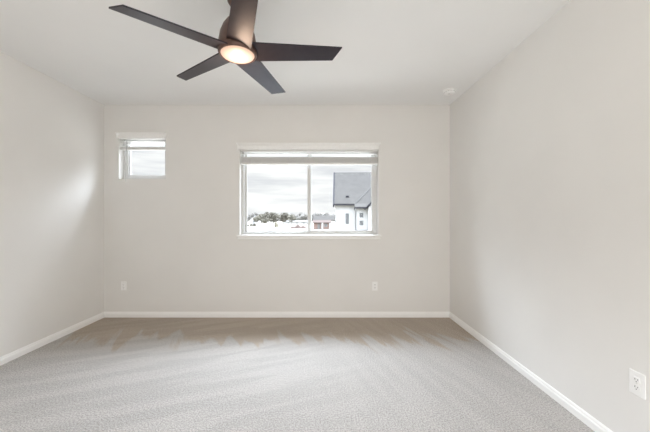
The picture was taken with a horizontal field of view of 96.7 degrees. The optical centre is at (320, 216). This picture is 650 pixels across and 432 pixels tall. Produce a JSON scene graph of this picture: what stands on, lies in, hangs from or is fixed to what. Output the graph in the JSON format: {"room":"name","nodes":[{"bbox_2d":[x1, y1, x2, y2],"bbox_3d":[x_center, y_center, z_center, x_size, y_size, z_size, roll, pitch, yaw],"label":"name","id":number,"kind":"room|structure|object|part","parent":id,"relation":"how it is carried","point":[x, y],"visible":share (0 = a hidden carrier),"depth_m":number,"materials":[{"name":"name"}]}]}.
{"room":"empty bedroom","nodes":[
{"label":"empty bedroom","id":0,"kind":"room"},
{"bbox_2d":[0,51,103,356],"bbox_3d":[-2.880,-0.077,1.258,0.160,2.740,4.937,0,0,0],"label":"wall","id":1,"kind":"structure","parent":0,"point":[52,133],"depth_m":2.94,"materials":[{"name":"white paint"}]},
{"bbox_2d":[0,312,103,365],"bbox_3d":[-2.793,1.258,1.331,0.014,0.071,4.763,0,0,0],"label":"baseboard","id":2,"kind":"structure","parent":1,"relation":"attached to","point":[24,350],"depth_m":2.94,"materials":[{"name":"white wood"}]},
{"bbox_2d":[104,105,449,311],"bbox_3d":[-0.569,-0.077,3.807,4.783,2.740,0.160,0,0,0],"label":"wall","id":3,"kind":"structure","parent":0,"point":[173,240],"depth_m":3.73,"materials":[{"name":"white paint"}]},
{"bbox_2d":[121,281,126,289],"bbox_3d":[-2.543,0.888,3.723,0.070,0.114,0.009,0,0,0],"label":"wall outlet","id":4,"kind":"object","parent":3,"relation":"attached to","point":[123,283],"visible":1,"depth_m":3.72,"materials":[{"name":"white plastic"}]},
{"bbox_2d":[124,140,165,178],"bbox_3d":[-2.306,-0.778,3.852,0.606,0.577,0.060,0,0,0],"label":"window","id":5,"kind":"structure","parent":3,"relation":"in","point":[127,164],"depth_m":3.82,"materials":[{"name":"white plastic"}]},
{"bbox_2d":[115,132,166,180],"bbox_3d":[-2.308,-0.774,3.740,0.638,0.621,0.106,0,0,0],"label":"window blind","id":6,"kind":"object","parent":5,"relation":"attached to","point":[160,136],"visible":0.87,"depth_m":3.71,"materials":[{"name":"white plastic"}]},
{"bbox_3d":[-2.306,-0.878,3.766,0.594,0.014,0.050,0,0,0],"label":"rail","id":7,"kind":"part","parent":6,"relation":"part of","materials":[{"name":"white plastic"}]},
{"bbox_3d":[-2.306,-1.038,3.766,0.594,0.053,0.050,0,0,0],"label":"head rail","id":8,"kind":"part","parent":6,"relation":"part of","materials":[{"name":"white plastic"}]},
{"bbox_2d":[104,312,449,317],"bbox_3d":[-0.569,1.258,3.720,4.463,0.071,0.014,0,0,0],"label":"baseboard","id":9,"kind":"structure","parent":3,"relation":"attached to","point":[106,314],"depth_m":3.71,"materials":[{"name":"white wood"}]},
{"bbox_2d":[236,153,381,238],"bbox_3d":[-0.154,-0.309,3.789,1.860,1.195,0.185,0,0,0],"label":"window","id":10,"kind":"structure","parent":3,"relation":"in","point":[309,234],"depth_m":3.81,"materials":[{"name":"white plastic"}]},
{"bbox_3d":[-0.572,-0.331,3.855,0.895,1.093,0.014,0,0,0],"label":"sash","id":11,"kind":"part","parent":10,"relation":"part of","materials":[{"name":"clear glass"}]},
{"bbox_2d":[236,143,380,164],"bbox_3d":[-0.161,-0.816,3.740,1.848,0.268,0.106,0,0,0],"label":"window blind","id":12,"kind":"object","parent":10,"relation":"attached to","point":[367,148],"visible":1,"depth_m":3.74,"materials":[{"name":"white plastic"}]},
{"bbox_3d":[-0.154,-0.878,3.766,1.778,0.053,0.050,0,0,0],"label":"head rail","id":13,"kind":"part","parent":12,"relation":"part of","materials":[{"name":"white plastic"}]},
{"bbox_3d":[-0.154,-0.691,3.766,1.778,0.018,0.050,0,0,0],"label":"rail","id":14,"kind":"part","parent":12,"relation":"part of","materials":[{"name":"white plastic"}]},
{"bbox_3d":[-0.154,0.241,3.755,1.860,0.022,0.115,0,0,0],"label":"sill","id":15,"kind":"part","parent":10,"relation":"part of","materials":[{"name":"white wood"}]},
{"bbox_3d":[0.266,-0.327,3.829,0.891,1.101,0.014,0,0,0],"label":"sash","id":16,"kind":"part","parent":10,"relation":"part of","materials":[{"name":"clear glass"}]},
{"bbox_2d":[372,282,377,290],"bbox_3d":[0.694,0.891,3.723,0.070,0.114,0.009,0,0,0],"label":"wall outlet","id":17,"kind":"object","parent":3,"relation":"attached to","point":[374,284],"visible":1,"depth_m":3.72,"materials":[{"name":"white plastic"}]},
{"bbox_2d":[0,0,569,104],"bbox_3d":[-0.569,-1.507,1.268,4.863,0.120,5.237,0,0,0],"label":"ceiling","id":18,"kind":"structure","parent":0,"point":[393,52],"depth_m":2.42,"materials":[{"name":"paint"}]},
{"bbox_2d":[109,0,341,93],"bbox_3d":[-0.489,-1.246,1.890,1.252,0.403,1.301,0,0,0],"label":"ceiling fan","id":19,"kind":"object","parent":18,"relation":"hanging from","point":[236,43],"visible":1,"depth_m":1.85,"materials":[{"name":"brown metal"}]},
{"bbox_3d":[-0.848,-1.087,1.660,0.597,0.044,0.154,0,0,-38],"label":"blade","id":20,"kind":"part","parent":19,"relation":"part of","materials":[{"name":"black wood"}]},
{"bbox_3d":[-0.866,-1.087,2.111,0.597,0.044,0.154,0,0,34],"label":"blade","id":21,"kind":"part","parent":19,"relation":"part of","materials":[{"name":"black wood"}]},
{"bbox_3d":[-0.414,-1.087,1.538,0.154,0.044,0.597,0,0,-20],"label":"blade","id":22,"kind":"part","parent":19,"relation":"part of","materials":[{"name":"brown metal"}]},
{"bbox_3d":[-0.443,-1.087,2.267,0.154,0.044,0.597,0,0,16],"label":"blade","id":23,"kind":"part","parent":19,"relation":"part of","materials":[{"name":"black wood"}]},
{"bbox_3d":[-0.164,-1.087,1.913,0.597,0.044,0.154,0,0,-2],"label":"blade","id":24,"kind":"part","parent":19,"relation":"part of","materials":[{"name":"black wood"}]},
{"bbox_2d":[443,88,455,95],"bbox_3d":[1.468,-1.422,3.300,0.142,0.049,0.142,0,0,0],"label":"smoke detector","id":25,"kind":"object","parent":18,"relation":"attached to","point":[449,91],"visible":1,"depth_m":3.26,"materials":[{"name":"white plastic"}]},
{"bbox_2d":[0,318,594,431],"bbox_3d":[-0.569,1.353,1.268,4.863,0.120,5.237,0,0,0],"label":"floor","id":26,"kind":"structure","parent":0,"point":[107,374],"depth_m":2.26,"materials":[{"name":"carpet"}]},
{"bbox_2d":[450,0,649,431],"bbox_3d":[1.743,-0.077,1.258,0.160,2.740,4.937,0,0,0],"label":"wall","id":27,"kind":"structure","parent":0,"point":[550,147],"depth_m":1.97,"materials":[{"name":"white paint"}]},
{"bbox_2d":[449,312,612,431],"bbox_3d":[1.656,1.258,1.331,0.014,0.071,4.763,0,0,0],"label":"baseboard","id":28,"kind":"structure","parent":27,"relation":"attached to","point":[591,422],"depth_m":2.17,"materials":[{"name":"white wood"}]},
{"bbox_2d":[629,368,645,399],"bbox_3d":[1.659,0.875,1.516,0.009,0.124,0.078,0,0,0],"label":"wall outlet","id":29,"kind":"object","parent":27,"relation":"attached to","point":[637,381],"visible":1,"depth_m":1.51,"materials":[{"name":"white plastic"}]},
{"bbox_2d":[633,383,639,391],"bbox_3d":[1.656,0.894,1.516,0.003,0.028,0.034,0,0,0],"label":"receptacle","id":30,"kind":"object","parent":29,"relation":"attached to","point":[636,386],"depth_m":1.52,"materials":[{"name":"white plastic"}]},
{"bbox_2d":[633,376,639,383],"bbox_3d":[1.656,0.856,1.516,0.003,0.028,0.034,0,0,0],"label":"receptacle","id":31,"kind":"object","parent":29,"relation":"attached to","point":[636,379],"depth_m":1.52,"materials":[{"name":"white plastic"}]},
{"label":"outside","id":32,"kind":"structure","parent":0,"visible":0},
{"bbox_2d":[247,221,335,230],"bbox_3d":[0.000,4.393,214.600,600.000,0.445,420.000,0,0,0],"label":"ground","id":33,"kind":"structure","parent":32,"point":[268,226],"depth_m":122.28,"materials":[{"name":"white snow"}]},
{"bbox_2d":[249,216,260,223],"bbox_3d":[-39.000,1.843,172.500,5.200,5.100,9.600,0,0,0],"label":"house","id":34,"kind":"structure","parent":33,"relation":"on","point":[251,219],"depth_m":168.00,"materials":[{"name":"white paint"}]},
{"bbox_2d":[256,214,266,225],"bbox_3d":[-28.838,1.433,139.836,6.048,6.533,5.215,0,0,0],"label":"tree","id":35,"kind":"object","parent":33,"relation":"on","point":[260,216],"visible":0.91,"depth_m":138.87,"materials":[{"name":"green plant"}]},
{"bbox_2d":[261,218,269,222],"bbox_3d":[-25.315,2.321,130.911,4.233,4.573,3.651,0,0,-23],"label":"tree","id":36,"kind":"object","parent":33,"relation":"on","point":[264,220],"visible":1,"depth_m":130.24,"materials":[{"name":"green plant"}]},
{"bbox_2d":[267,212,280,225],"bbox_3d":[-22.529,1.201,137.855,6.792,6.996,4.841,0,0,0],"label":"tree","id":37,"kind":"object","parent":33,"relation":"on","point":[273,216],"visible":0.89,"depth_m":137.49,"materials":[{"name":"green plant"}]},
{"bbox_2d":[280,212,289,225],"bbox_3d":[-19.156,1.201,146.041,4.841,6.996,6.792,0,0,41],"label":"tree","id":38,"kind":"object","parent":33,"relation":"on","point":[284,217],"visible":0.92,"depth_m":145.54,"materials":[{"name":"green plant"}]},
{"bbox_2d":[288,214,296,224],"bbox_3d":[-15.620,1.581,153.666,5.745,6.206,4.954,0,0,14],"label":"tree","id":39,"kind":"object","parent":33,"relation":"on","point":[292,217],"visible":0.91,"depth_m":152.93,"materials":[{"name":"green plant"}]},
{"bbox_2d":[284,220,306,223],"bbox_3d":[-14.500,3.193,171.000,15.800,2.400,6.800,0,0,0],"label":"shed","id":40,"kind":"object","parent":33,"relation":"on","point":[296,221],"visible":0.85,"depth_m":168.00,"materials":[{"name":"white paint"}]},
{"bbox_2d":[290,224,306,228],"bbox_3d":[-8.700,3.672,112.000,6.600,1.742,4.000,0,0,0],"label":"dirt mound","id":41,"kind":"object","parent":33,"relation":"on","point":[297,226],"visible":0.98,"depth_m":110.69,"materials":[{"name":"snow"}]},
{"bbox_2d":[297,214,306,219],"bbox_3d":[-12.896,1.388,204.809,7.591,6.631,8.762,0,0,3],"label":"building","id":42,"kind":"structure","parent":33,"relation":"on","point":[301,217],"depth_m":202.75,"materials":[{"name":"white"}]},
{"bbox_2d":[312,220,330,228],"bbox_3d":[0.350,2.768,107.950,6.800,3.250,8.900,0,0,0],"label":"house","id":43,"kind":"structure","parent":33,"relation":"on","point":[318,224],"depth_m":104.01,"materials":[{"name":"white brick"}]},
{"bbox_2d":[313,215,334,225],"bbox_3d":[1.300,1.793,137.000,9.800,5.200,10.800,0,0,0],"label":"house","id":44,"kind":"structure","parent":33,"relation":"on","point":[315,217],"depth_m":134.40,"materials":[{"name":"white paint"}]},
{"bbox_2d":[333,172,370,230],"bbox_3d":[7.283,-0.912,39.091,11.180,10.610,11.960,0,0,3],"label":"house","id":45,"kind":"structure","parent":33,"relation":"on","point":[351,190],"depth_m":35.33,"materials":[{"name":"white paint"}]},
{"bbox_3d":[3.195,0.203,35.202,0.440,1.300,0.030,0,0,3],"label":"pane","id":46,"kind":"part","parent":45,"relation":"part of","materials":[{"name":"grey glass"}]}
]}

